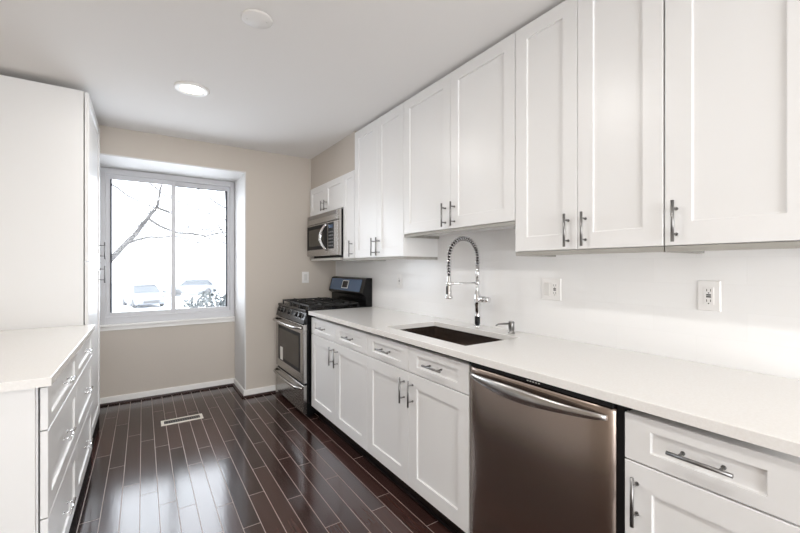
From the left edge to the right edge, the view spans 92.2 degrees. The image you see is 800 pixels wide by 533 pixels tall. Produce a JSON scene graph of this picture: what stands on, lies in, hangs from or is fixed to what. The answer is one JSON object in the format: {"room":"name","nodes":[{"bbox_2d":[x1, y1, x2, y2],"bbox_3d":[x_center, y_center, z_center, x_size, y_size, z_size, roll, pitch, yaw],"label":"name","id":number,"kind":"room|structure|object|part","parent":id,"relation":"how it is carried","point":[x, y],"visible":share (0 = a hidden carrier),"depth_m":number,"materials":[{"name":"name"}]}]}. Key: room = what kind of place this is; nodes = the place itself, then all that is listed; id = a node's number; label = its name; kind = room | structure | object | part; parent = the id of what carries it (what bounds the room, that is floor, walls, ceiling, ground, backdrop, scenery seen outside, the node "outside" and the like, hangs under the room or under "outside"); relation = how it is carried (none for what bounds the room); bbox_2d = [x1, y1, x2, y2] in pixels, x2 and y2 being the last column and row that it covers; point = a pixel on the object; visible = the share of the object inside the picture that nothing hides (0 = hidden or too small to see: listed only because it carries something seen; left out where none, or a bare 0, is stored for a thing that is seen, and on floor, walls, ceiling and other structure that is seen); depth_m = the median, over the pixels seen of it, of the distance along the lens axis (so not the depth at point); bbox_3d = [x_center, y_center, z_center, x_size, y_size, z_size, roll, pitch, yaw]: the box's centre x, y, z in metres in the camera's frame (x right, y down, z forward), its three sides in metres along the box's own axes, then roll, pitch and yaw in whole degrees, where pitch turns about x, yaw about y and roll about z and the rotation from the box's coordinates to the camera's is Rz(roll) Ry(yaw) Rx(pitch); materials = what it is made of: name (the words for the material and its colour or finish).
{"room":"kitchen","nodes":[
{"label":"kitchen","id":0,"kind":"room"},
{"bbox_2d":[100,322,234,397],"bbox_3d":[-2.329,0.943,3.928,1.178,0.690,0.120,0,0,-34],"label":"wall","id":1,"kind":"structure","parent":0,"point":[143,359],"depth_m":3.84,"materials":[{"name":"beige paint"}]},
{"bbox_2d":[100,378,233,405],"bbox_3d":[-2.288,1.252,3.867,1.178,0.072,0.026,0,0,-34],"label":"baseboard","id":2,"kind":"structure","parent":1,"relation":"attached to","point":[130,397],"depth_m":3.83,"materials":[{"name":"white paint"}]},
{"bbox_2d":[100,167,234,330],"bbox_3d":[-2.314,-0.160,3.908,1.175,1.520,0.130,0,0,-34],"label":"window","id":3,"kind":"structure","parent":1,"relation":"in","point":[109,320],"depth_m":3.83,"materials":[{"name":"grey plastic"}]},
{"bbox_3d":[-2.518,-0.196,3.757,0.569,1.348,0.022,0,0,-34],"label":"sash","id":4,"kind":"part","parent":3,"relation":"part of","materials":[{"name":"clear glass"}]},
{"bbox_3d":[-2.314,0.552,3.908,1.175,0.022,0.130,0,0,-34],"label":"sill","id":5,"kind":"part","parent":3,"relation":"part of","materials":[{"name":"white paint"}]},
{"bbox_3d":[-2.097,-0.196,4.065,0.554,1.348,0.022,0,0,-34],"label":"sash","id":6,"kind":"part","parent":3,"relation":"part of","materials":[{"name":"clear glass"}]},
{"bbox_2d":[99,125,335,391],"bbox_3d":[-2.034,0.063,3.824,2.762,2.450,0.620,0,0,-34],"label":"wall","id":7,"kind":"structure","parent":0,"point":[278,186],"depth_m":3.90,"materials":[{"name":"beige paint"}]},
{"bbox_2d":[97,153,245,389],"bbox_3d":[-2.184,0.177,3.712,1.202,2.222,0.600,0,0,-34],"label":"window recess","id":8,"kind":"structure","parent":7,"relation":"attached to","point":[106,160],"depth_m":3.84,"materials":[{"name":"white paint"}]},
{"bbox_2d":[233,378,243,397],"bbox_3d":[-1.674,1.252,3.985,0.026,0.072,0.487,0,0,-34],"label":"baseboard","id":9,"kind":"structure","parent":7,"relation":"attached to","point":[237,386],"depth_m":3.97,"materials":[{"name":"white paint"}]},
{"bbox_2d":[243,385,275,397],"bbox_3d":[-1.402,1.252,3.858,0.309,0.072,0.026,0,0,-34],"label":"baseboard","id":10,"kind":"structure","parent":7,"relation":"attached to","point":[268,389],"depth_m":3.85,"materials":[{"name":"white paint"}]},
{"bbox_3d":[-1.402,1.278,3.858,0.309,0.020,0.026,0,0,-34],"label":"shoe moulding","id":11,"kind":"part","parent":10,"relation":"part of","materials":[{"name":"black"}]},
{"bbox_2d":[302,272,308,282],"bbox_3d":[-1.013,0.116,4.128,0.074,0.120,0.008,0,0,-34],"label":"light switch","id":12,"kind":"object","parent":7,"relation":"attached to","point":[305,275],"visible":1,"depth_m":4.12,"materials":[{"name":"white plastic"}]},
{"bbox_2d":[74,385,451,532],"bbox_3d":[-0.191,1.348,1.063,3.002,0.120,7.420,0,0,-34],"label":"floor","id":13,"kind":"structure","parent":0,"point":[255,464],"depth_m":2.40,"materials":[{"name":"brown wood"}]},
{"bbox_2d":[0,353,76,532],"bbox_3d":[-1.669,0.846,1.426,0.706,0.884,0.713,0,0,-34],"label":"base cabinet","id":14,"kind":"object","parent":13,"relation":"on","point":[56,404],"depth_m":1.32,"materials":[{"name":"white paint"}]},
{"bbox_3d":[-1.500,0.846,1.121,0.647,0.884,0.018,0,0,-34],"label":"end panel","id":15,"kind":"part","parent":14,"relation":"part of","materials":[{"name":"white wood"}]},
{"bbox_2d":[0,324,94,391],"bbox_3d":[-1.862,0.389,1.702,0.691,0.030,1.423,0,0,-34],"label":"countertop","id":16,"kind":"structure","parent":14,"relation":"on","point":[36,357],"depth_m":1.67,"materials":[{"name":"white stone"}]},
{"bbox_3d":[-1.413,1.020,1.609,0.020,0.303,0.692,0,0,-34],"label":"drawer","id":17,"kind":"part","parent":14,"relation":"part of","materials":[{"name":"white paint"}]},
{"bbox_3d":[-1.413,0.715,1.609,0.020,0.298,0.692,0,0,-34],"label":"drawer","id":18,"kind":"part","parent":14,"relation":"part of","materials":[{"name":"white paint"}]},
{"bbox_3d":[-1.413,0.488,1.609,0.020,0.145,0.692,0,0,-34],"label":"drawer","id":19,"kind":"part","parent":14,"relation":"part of","materials":[{"name":"white paint"}]},
{"bbox_3d":[-1.393,1.012,1.622,0.030,0.011,0.140,0,0,-34],"label":"handle","id":20,"kind":"part","parent":14,"relation":"part of","materials":[{"name":"silver metal"}]},
{"bbox_3d":[-1.393,0.707,1.622,0.030,0.011,0.140,0,0,-34],"label":"handle","id":21,"kind":"part","parent":14,"relation":"part of","materials":[{"name":"silver metal"}]},
{"bbox_3d":[-1.393,0.480,1.622,0.030,0.011,0.140,0,0,-34],"label":"handle","id":22,"kind":"part","parent":14,"relation":"part of","materials":[{"name":"silver metal"}]},
{"bbox_2d":[0,75,105,453],"bbox_3d":[-2.486,0.084,2.644,0.698,2.408,0.826,0,0,-34],"label":"pantry cabinet","id":23,"kind":"object","parent":13,"relation":"on","point":[50,245],"visible":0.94,"depth_m":2.37,"materials":[{"name":"white paint"}]},
{"bbox_3d":[-2.222,-0.576,2.789,0.020,1.081,0.771,0,0,-34],"label":"door","id":24,"kind":"part","parent":23,"relation":"part of","materials":[{"name":"white paint"}]},
{"bbox_3d":[-2.222,0.571,2.789,0.020,1.202,0.771,0,0,-34],"label":"door","id":25,"kind":"part","parent":23,"relation":"part of","materials":[{"name":"white paint"}]},
{"bbox_3d":[-2.388,-0.127,3.089,0.040,0.138,0.011,0,0,-34],"label":"handle","id":26,"kind":"part","parent":23,"relation":"part of","materials":[{"name":"silver metal"}]},
{"bbox_3d":[-2.388,0.063,3.089,0.040,0.138,0.011,0,0,-34],"label":"handle","id":27,"kind":"part","parent":23,"relation":"part of","materials":[{"name":"silver metal"}]},
{"bbox_2d":[76,334,92,524],"bbox_3d":[-2.059,0.846,2.010,0.706,0.884,0.688,0,0,-34],"label":"base cabinet","id":28,"kind":"object","parent":13,"relation":"on","point":[84,355],"visible":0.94,"depth_m":2.15,"materials":[{"name":"white paint"}]},
{"bbox_3d":[-1.797,1.020,2.185,0.020,0.303,0.687,0,0,-34],"label":"drawer","id":29,"kind":"part","parent":28,"relation":"part of","materials":[{"name":"white paint"}]},
{"bbox_3d":[-1.797,0.715,2.185,0.020,0.298,0.687,0,0,-34],"label":"drawer","id":30,"kind":"part","parent":28,"relation":"part of","materials":[{"name":"white paint"}]},
{"bbox_3d":[-1.797,0.488,2.185,0.020,0.145,0.687,0,0,-34],"label":"drawer","id":31,"kind":"part","parent":28,"relation":"part of","materials":[{"name":"white paint"}]},
{"bbox_3d":[-1.777,1.012,2.198,0.030,0.011,0.140,0,0,-34],"label":"handle","id":32,"kind":"part","parent":28,"relation":"part of","materials":[{"name":"silver metal"}]},
{"bbox_2d":[161,413,202,425],"bbox_3d":[-1.828,1.285,3.234,0.306,0.005,0.120,0,0,-34],"label":"floor vent","id":33,"kind":"object","parent":13,"relation":"in","point":[196,416],"visible":1,"depth_m":3.23,"materials":[{"name":"white metal"}]},
{"bbox_2d":[273,276,371,416],"bbox_3d":[-0.783,0.698,3.743,0.746,1.180,0.799,0,0,-34],"label":"gas range","id":34,"kind":"object","parent":13,"relation":"on","point":[293,372],"visible":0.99,"depth_m":3.55,"materials":[{"name":"silver metal"}]},
{"bbox_3d":[-1.060,1.036,3.569,0.071,0.024,0.770,0,0,-34],"label":"handle","id":35,"kind":"part","parent":34,"relation":"part of","materials":[{"name":"silver metal"}]},
{"bbox_3d":[-1.063,0.523,3.562,0.080,0.026,0.763,0,0,-34],"label":"handle","id":36,"kind":"part","parent":34,"relation":"part of","materials":[{"name":"silver metal"}]},
{"bbox_3d":[-1.035,0.743,3.569,0.002,0.280,0.575,0,0,-34],"label":"glass","id":37,"kind":"part","parent":34,"relation":"part of","materials":[{"name":"black glass"}]},
{"bbox_3d":[-1.022,1.129,3.583,0.030,0.238,0.787,0,0,-34],"label":"storage drawer","id":38,"kind":"part","parent":34,"relation":"part of","materials":[{"name":"silver metal"}]},
{"bbox_3d":[-1.023,0.743,3.582,0.032,0.494,0.787,0,0,-34],"label":"oven door","id":39,"kind":"part","parent":34,"relation":"part of","materials":[{"name":"silver metal"}]},
{"bbox_3d":[-1.021,0.441,3.583,0.032,0.095,0.793,0,0,-34],"label":"control panel","id":40,"kind":"part","parent":34,"relation":"part of","materials":[{"name":"silver metal"}]},
{"bbox_3d":[-1.016,1.000,3.587,0.016,0.019,0.783,0,0,-34],"label":"drawer gap trim","id":41,"kind":"part","parent":34,"relation":"part of","materials":[{"name":"silver metal"}]},
{"bbox_2d":[278,300,365,312],"bbox_3d":[-0.778,0.381,3.746,0.579,0.022,0.799,0,0,-34],"label":"cooktop","id":42,"kind":"object","parent":34,"relation":"in","point":[291,307],"depth_m":3.56,"materials":[{"name":"black metal"}]},
{"bbox_2d":[312,317,376,465],"bbox_3d":[-0.231,0.846,3.007,0.668,0.884,0.966,0,0,-34],"label":"base cabinet","id":43,"kind":"object","parent":13,"relation":"on","point":[339,351],"visible":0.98,"depth_m":2.77,"materials":[{"name":"white paint"}]},
{"bbox_3d":[-0.604,0.494,3.048,0.020,0.133,0.481,0,0,-34],"label":"drawer","id":44,"kind":"part","parent":43,"relation":"part of","materials":[{"name":"white paint"}]},
{"bbox_3d":[-0.604,0.869,3.048,0.020,0.606,0.481,0,0,-34],"label":"door","id":45,"kind":"part","parent":43,"relation":"part of","materials":[{"name":"white paint"}]},
{"bbox_3d":[-0.517,0.666,2.867,0.038,0.138,0.011,0,0,-34],"label":"handle","id":46,"kind":"part","parent":43,"relation":"part of","materials":[{"name":"silver metal"}]},
{"bbox_3d":[-0.336,0.869,2.646,0.020,0.606,0.481,0,0,-34],"label":"door","id":47,"kind":"part","parent":43,"relation":"part of","materials":[{"name":"white paint"}]},
{"bbox_3d":[-0.336,0.494,2.646,0.020,0.133,0.481,0,0,-34],"label":"drawer","id":48,"kind":"part","parent":43,"relation":"part of","materials":[{"name":"white paint"}]},
{"bbox_2d":[308,307,799,456],"bbox_3d":[0.313,0.389,2.195,0.646,0.030,2.933,0,0,-34],"label":"countertop","id":49,"kind":"structure","parent":43,"relation":"on","point":[760,409],"depth_m":1.31,"materials":[{"name":"white stone"}]},
{"bbox_2d":[385,326,501,361],"bbox_3d":[0.272,0.494,2.220,0.427,0.180,0.754,0,0,-34],"label":"sink","id":50,"kind":"object","parent":49,"relation":"in","point":[445,334],"visible":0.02,"depth_m":2.46,"materials":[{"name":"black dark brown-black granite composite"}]},
{"bbox_2d":[445,236,490,326],"bbox_3d":[0.407,0.094,2.307,0.285,0.561,0.125,0,0,-34],"label":"spring faucet","id":51,"kind":"object","parent":49,"relation":"on","point":[478,299],"visible":1,"depth_m":2.35,"materials":[{"name":"silver metal"}]},
{"bbox_3d":[0.386,0.101,2.335,0.269,0.022,0.037,0,0,-34],"label":"docking arm","id":52,"kind":"part","parent":51,"relation":"part of","materials":[{"name":"silver metal"}]},
{"bbox_2d":[496,321,514,333],"bbox_3d":[0.590,0.341,2.143,0.123,0.066,0.040,0,0,-30],"label":"soap dispenser","id":53,"kind":"object","parent":49,"relation":"on","point":[510,324],"visible":1,"depth_m":2.15,"materials":[{"name":"silver metal"}]},
{"bbox_2d":[367,333,469,532],"bbox_3d":[0.292,0.846,2.222,0.668,0.884,0.920,0,0,-34],"label":"base cabinet","id":54,"kind":"object","parent":13,"relation":"on","point":[418,399],"visible":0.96,"depth_m":1.96,"materials":[{"name":"white paint"}]},
{"bbox_3d":[-0.097,0.491,2.239,0.038,0.011,0.138,0,0,-34],"label":"handle","id":55,"kind":"part","parent":54,"relation":"part of","materials":[{"name":"silver metal"}]},
{"bbox_3d":[-0.074,0.869,2.254,0.020,0.606,0.458,0,0,-34],"label":"door","id":56,"kind":"part","parent":54,"relation":"part of","materials":[{"name":"white paint"}]},
{"bbox_3d":[-0.074,0.494,2.254,0.020,0.133,0.458,0,0,-34],"label":"false drawer","id":57,"kind":"part","parent":54,"relation":"part of","materials":[{"name":"white paint"}]},
{"bbox_3d":[0.008,0.666,2.081,0.038,0.138,0.011,0,0,-34],"label":"handle","id":58,"kind":"part","parent":54,"relation":"part of","materials":[{"name":"silver metal"}]},
{"bbox_3d":[0.052,0.666,2.014,0.038,0.138,0.011,0,0,-34],"label":"handle","id":59,"kind":"part","parent":54,"relation":"part of","materials":[{"name":"silver metal"}]},
{"bbox_3d":[0.158,0.491,1.856,0.038,0.011,0.138,0,0,-34],"label":"handle","id":60,"kind":"part","parent":54,"relation":"part of","materials":[{"name":"silver metal"}]},
{"bbox_3d":[0.181,0.494,1.872,0.020,0.133,0.458,0,0,-34],"label":"false drawer","id":61,"kind":"part","parent":54,"relation":"part of","materials":[{"name":"white paint"}]},
{"bbox_3d":[0.181,0.869,1.872,0.020,0.606,0.458,0,0,-34],"label":"door","id":62,"kind":"part","parent":54,"relation":"part of","materials":[{"name":"white paint"}]},
{"bbox_2d":[469,361,632,532],"bbox_3d":[0.705,0.847,1.555,0.685,0.882,0.644,0,0,-34],"label":"dishwasher","id":63,"kind":"object","parent":13,"relation":"on","point":[545,458],"visible":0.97,"depth_m":1.34,"materials":[{"name":"silver metal"}]},
{"bbox_3d":[0.441,0.463,1.393,0.067,0.052,0.584,0,0,-34],"label":"handle","id":64,"kind":"part","parent":63,"relation":"part of","materials":[{"name":"silver metal"}]},
{"bbox_2d":[625,409,799,532],"bbox_3d":[1.014,0.846,1.141,0.668,0.884,0.382,0,0,-34],"label":"base cabinet","id":65,"kind":"object","parent":13,"relation":"on","point":[680,477],"visible":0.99,"depth_m":0.98,"materials":[{"name":"white paint"}]},
{"bbox_3d":[0.666,0.666,1.095,0.038,0.138,0.011,0,0,-34],"label":"handle","id":66,"kind":"part","parent":65,"relation":"part of","materials":[{"name":"silver metal"}]},
{"bbox_3d":[0.752,0.491,0.966,0.038,0.011,0.138,0,0,-34],"label":"handle","id":67,"kind":"part","parent":65,"relation":"part of","materials":[{"name":"silver metal"}]},
{"bbox_3d":[0.775,0.869,0.982,0.020,0.606,0.380,0,0,-34],"label":"door","id":68,"kind":"part","parent":65,"relation":"part of","materials":[{"name":"white paint"}]},
{"bbox_2d":[0,0,564,158],"bbox_3d":[-0.191,-1.217,1.063,3.002,0.130,7.420,0,0,-34],"label":"ceiling","id":69,"kind":"structure","parent":0,"point":[323,71],"depth_m":2.13,"materials":[{"name":"white paint"}]},
{"bbox_2d":[173,81,209,96],"bbox_3d":[-1.360,-1.157,2.519,0.212,0.010,0.212,0,0,-34],"label":"recessed light","id":70,"kind":"object","parent":69,"relation":"in","point":[185,87],"visible":1,"depth_m":2.51,"materials":[{"name":"white glass"}]},
{"bbox_2d":[311,131,355,188],"bbox_3d":[-0.550,-0.996,3.820,0.297,0.332,1.035,0,0,-34],"label":"wall","id":71,"kind":"structure","parent":0,"point":[338,160],"depth_m":3.66,"materials":[{"name":"beige paint"}]},
{"bbox_2d":[310,175,342,216],"bbox_3d":[-0.625,-0.681,3.883,0.350,0.294,0.815,0,0,-34],"label":"upper cabinet","id":72,"kind":"object","parent":71,"relation":"attached to","point":[326,197],"visible":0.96,"depth_m":3.76,"materials":[{"name":"white paint"}]},
{"bbox_3d":[-0.844,-0.679,3.981,0.020,0.290,0.407,0,0,-34],"label":"door","id":73,"kind":"part","parent":72,"relation":"part of","materials":[{"name":"white paint"}]},
{"bbox_2d":[307,208,343,260],"bbox_3d":[-0.651,-0.292,3.856,0.402,0.464,0.793,0,0,-34],"label":"microwave","id":74,"kind":"object","parent":72,"relation":"attached to","point":[324,230],"visible":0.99,"depth_m":3.67,"materials":[{"name":"silver metal"}]},
{"bbox_3d":[-0.827,-0.265,3.886,0.028,0.321,0.548,0,0,-34],"label":"door","id":75,"kind":"part","parent":74,"relation":"part of","materials":[{"name":"silver metal"}]},
{"bbox_3d":[-0.736,-0.281,3.676,0.097,0.262,0.034,0,0,27],"label":"handle","id":76,"kind":"part","parent":74,"relation":"part of","materials":[{"name":"silver metal"}]},
{"bbox_3d":[-0.633,-0.072,3.901,0.285,0.024,0.728,0,0,-34],"label":"underside panel","id":77,"kind":"part","parent":74,"relation":"part of","materials":[{"name":"white metal"}]},
{"bbox_3d":[-0.605,-0.265,3.556,0.026,0.321,0.243,0,0,-34],"label":"control panel","id":78,"kind":"part","parent":74,"relation":"part of","materials":[{"name":"silver metal"}]},
{"bbox_3d":[-0.618,-0.679,3.641,0.020,0.290,0.404,0,0,-34],"label":"door","id":79,"kind":"part","parent":72,"relation":"part of","materials":[{"name":"white paint"}]},
{"bbox_3d":[1.030,0.063,1.829,0.120,2.450,7.340,0,0,-34],"label":"wall","id":80,"kind":"structure","parent":0,"visible":0},
{"bbox_2d":[336,229,799,379],"bbox_3d":[0.355,0.068,2.723,0.010,0.640,3.835,0,0,-34],"label":"wall","id":81,"kind":"structure","parent":80,"relation":"attached to","point":[646,302],"depth_m":1.73,"materials":[{"name":"white tile"}]},
{"bbox_2d":[343,170,354,260],"bbox_3d":[-0.340,-0.440,3.447,0.341,0.777,0.217,0,0,-34],"label":"upper cabinet","id":82,"kind":"object","parent":81,"relation":"attached to","point":[348,178],"visible":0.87,"depth_m":3.38,"materials":[{"name":"white paint"}]},
{"bbox_2d":[355,102,437,260],"bbox_3d":[-0.070,-0.596,3.043,0.341,1.089,0.739,0,0,-34],"label":"upper cabinet","id":83,"kind":"object","parent":81,"relation":"attached to","point":[379,146],"visible":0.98,"depth_m":2.90,"materials":[{"name":"white paint"}]},
{"bbox_3d":[-0.274,-0.604,3.127,0.020,1.064,0.372,0,0,-34],"label":"door","id":84,"kind":"part","parent":83,"relation":"part of","materials":[{"name":"white paint"}]},
{"bbox_3d":[-0.214,-0.152,2.986,0.038,0.138,0.011,0,0,-34],"label":"handle","id":85,"kind":"part","parent":83,"relation":"part of","materials":[{"name":"silver metal"}]},
{"bbox_3d":[-0.068,-0.604,2.818,0.020,1.064,0.363,0,0,-34],"label":"door","id":86,"kind":"part","parent":83,"relation":"part of","materials":[{"name":"white paint"}]},
{"bbox_3d":[-0.053,-0.060,3.054,0.298,0.018,0.739,0,0,-34],"label":"rail","id":87,"kind":"part","parent":83,"relation":"part of","materials":[{"name":"white wood"}]},
{"bbox_2d":[397,274,401,287],"bbox_3d":[-0.004,0.122,3.244,0.009,0.116,0.072,0,0,-34],"label":"wall outlet","id":88,"kind":"object","parent":81,"relation":"attached to","point":[399,276],"visible":1,"depth_m":3.24,"materials":[{"name":"white plastic"}]},
{"bbox_2d":[404,32,514,238],"bbox_3d":[0.402,-0.671,2.336,0.341,0.938,0.951,0,0,-34],"label":"upper cabinet","id":89,"kind":"object","parent":81,"relation":"attached to","point":[459,130],"visible":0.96,"depth_m":2.18,"materials":[{"name":"white paint"}]},
{"bbox_3d":[0.169,-0.679,2.464,0.020,0.913,0.478,0,0,-34],"label":"door","id":90,"kind":"part","parent":89,"relation":"part of","materials":[{"name":"white paint"}]},
{"bbox_3d":[0.256,-0.304,2.282,0.038,0.138,0.011,0,0,-34],"label":"handle","id":91,"kind":"part","parent":89,"relation":"part of","materials":[{"name":"silver metal"}]},
{"bbox_3d":[0.300,-0.304,2.216,0.038,0.138,0.011,0,0,-34],"label":"handle","id":92,"kind":"part","parent":89,"relation":"part of","materials":[{"name":"silver metal"}]},
{"bbox_3d":[0.418,-0.211,2.347,0.298,0.018,0.951,0,0,-34],"label":"rail","id":93,"kind":"part","parent":89,"relation":"part of","materials":[{"name":"white wood"}]},
{"bbox_3d":[0.433,-0.679,2.067,0.020,0.913,0.469,0,0,-34],"label":"door","id":94,"kind":"part","parent":89,"relation":"part of","materials":[{"name":"white paint"}]},
{"bbox_2d":[542,278,560,300],"bbox_3d":[0.800,0.120,2.039,0.009,0.116,0.116,0,0,-34],"label":"wall outlet","id":95,"kind":"object","parent":81,"relation":"attached to","point":[551,287],"visible":1,"depth_m":2.04,"materials":[{"name":"white plastic"}]},
{"bbox_2d":[552,283,557,295],"bbox_3d":[0.812,0.120,2.018,0.003,0.067,0.033,0,0,-34],"label":"receptacle","id":96,"kind":"object","parent":95,"relation":"attached to","point":[554,285],"depth_m":2.02,"materials":[{"name":"white plastic"}]},
{"bbox_2d":[515,0,694,256],"bbox_3d":[0.845,-0.596,1.672,0.341,1.089,0.637,0,0,-34],"label":"upper cabinet","id":97,"kind":"object","parent":81,"relation":"attached to","point":[590,74],"visible":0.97,"depth_m":1.55,"materials":[{"name":"white paint"}]},
{"bbox_3d":[0.654,-0.604,1.736,0.020,1.064,0.317,0,0,-34],"label":"door","id":98,"kind":"part","parent":97,"relation":"part of","materials":[{"name":"white paint"}]},
{"bbox_3d":[0.698,-0.152,1.620,0.038,0.138,0.011,0,0,-34],"label":"handle","id":99,"kind":"part","parent":97,"relation":"part of","materials":[{"name":"silver metal"}]},
{"bbox_3d":[0.740,-0.152,1.557,0.038,0.138,0.011,0,0,-34],"label":"handle","id":100,"kind":"part","parent":97,"relation":"part of","materials":[{"name":"silver metal"}]},
{"bbox_3d":[0.862,-0.060,1.683,0.298,0.018,0.637,0,0,-34],"label":"rail","id":101,"kind":"part","parent":97,"relation":"part of","materials":[{"name":"white wood"}]},
{"bbox_3d":[0.831,-0.604,1.471,0.020,1.064,0.316,0,0,-34],"label":"door","id":102,"kind":"part","parent":97,"relation":"part of","materials":[{"name":"white paint"}]},
{"bbox_2d":[698,280,720,311],"bbox_3d":[1.180,0.112,1.470,0.009,0.116,0.072,0,0,-34],"label":"wall outlet","id":103,"kind":"object","parent":81,"relation":"attached to","point":[709,292],"visible":1,"depth_m":1.47,"materials":[{"name":"white plastic"}]},
{"bbox_2d":[703,287,713,304],"bbox_3d":[1.178,0.112,1.469,0.003,0.067,0.033,0,0,-34],"label":"receptacle","id":104,"kind":"object","parent":103,"relation":"attached to","point":[708,292],"depth_m":1.47,"materials":[{"name":"white plastic"}]},
{"bbox_2d":[665,0,799,252],"bbox_3d":[1.131,-0.596,1.244,0.341,1.089,0.382,0,0,-34],"label":"upper cabinet","id":105,"kind":"object","parent":81,"relation":"attached to","point":[732,67],"visible":1,"depth_m":1.19,"materials":[{"name":"white paint"}]},
{"bbox_3d":[0.918,-0.152,1.290,0.038,0.138,0.011,0,0,-34],"label":"handle","id":106,"kind":"part","parent":105,"relation":"part of","materials":[{"name":"silver metal"}]},
{"bbox_3d":[1.147,-0.060,1.255,0.298,0.018,0.382,0,0,-34],"label":"rail","id":107,"kind":"part","parent":105,"relation":"part of","materials":[{"name":"white wood"}]},
{"label":"outside","id":108,"kind":"structure","parent":0,"visible":0},
{"bbox_2d":[112,281,225,311],"bbox_3d":[-20.184,2.788,34.740,85.000,0.300,69.800,0,0,-34],"label":"ground","id":109,"kind":"structure","parent":108,"point":[117,288],"depth_m":31.74,"materials":[{"name":"white snow"}]},
{"bbox_2d":[122,284,165,307],"bbox_3d":[-17.348,1.928,25.993,4.322,1.420,1.750,0,0,44],"label":"parked car","id":110,"kind":"object","parent":109,"relation":"on","point":[133,294],"visible":1,"depth_m":25.03,"materials":[{"name":"silver metal"}]},
{"bbox_3d":[-17.589,1.498,26.223,2.967,0.460,1.540,0,0,44],"label":"cabin glass","id":111,"kind":"part","parent":110,"relation":"part of","materials":[{"name":"grey"}]},
{"bbox_2d":[144,300,159,303],"bbox_3d":[-15.824,2.248,24.538,0.108,0.180,0.900,0,0,44],"label":"grille","id":112,"kind":"object","parent":110,"relation":"attached to","point":[145,301],"depth_m":24.52,"materials":[{"name":"grey rubber"}]},
{"bbox_2d":[99,182,225,262],"bbox_3d":[-5.071,-0.569,7.973,3.550,6.478,0.935,0,0,-2],"label":"bare tree","id":113,"kind":"object","parent":109,"relation":"on","point":[131,239],"visible":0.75,"depth_m":7.98,"materials":[{"name":"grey plant"}]},
{"bbox_2d":[162,279,216,295],"bbox_3d":[-19.644,1.928,35.992,1.750,1.420,4.322,0,0,42],"label":"parked car","id":114,"kind":"object","parent":109,"relation":"on","point":[185,285],"visible":0.78,"depth_m":35.48,"materials":[{"name":"silver metal"}]},
{"bbox_3d":[-19.421,1.498,36.240,1.540,0.460,2.967,0,0,42],"label":"cabin glass","id":115,"kind":"part","parent":114,"relation":"part of","materials":[{"name":"grey"}]},
{"bbox_2d":[178,289,225,308],"bbox_3d":[-5.621,1.657,11.495,2.234,1.982,1.629,0,0,-34],"label":"shrub","id":116,"kind":"object","parent":109,"relation":"on","point":[206,299],"visible":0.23,"depth_m":11.29,"materials":[{"name":"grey plant"}]},
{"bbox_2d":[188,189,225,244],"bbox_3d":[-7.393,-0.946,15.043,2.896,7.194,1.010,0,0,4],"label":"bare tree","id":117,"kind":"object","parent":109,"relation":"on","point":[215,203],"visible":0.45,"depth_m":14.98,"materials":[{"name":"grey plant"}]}
]}

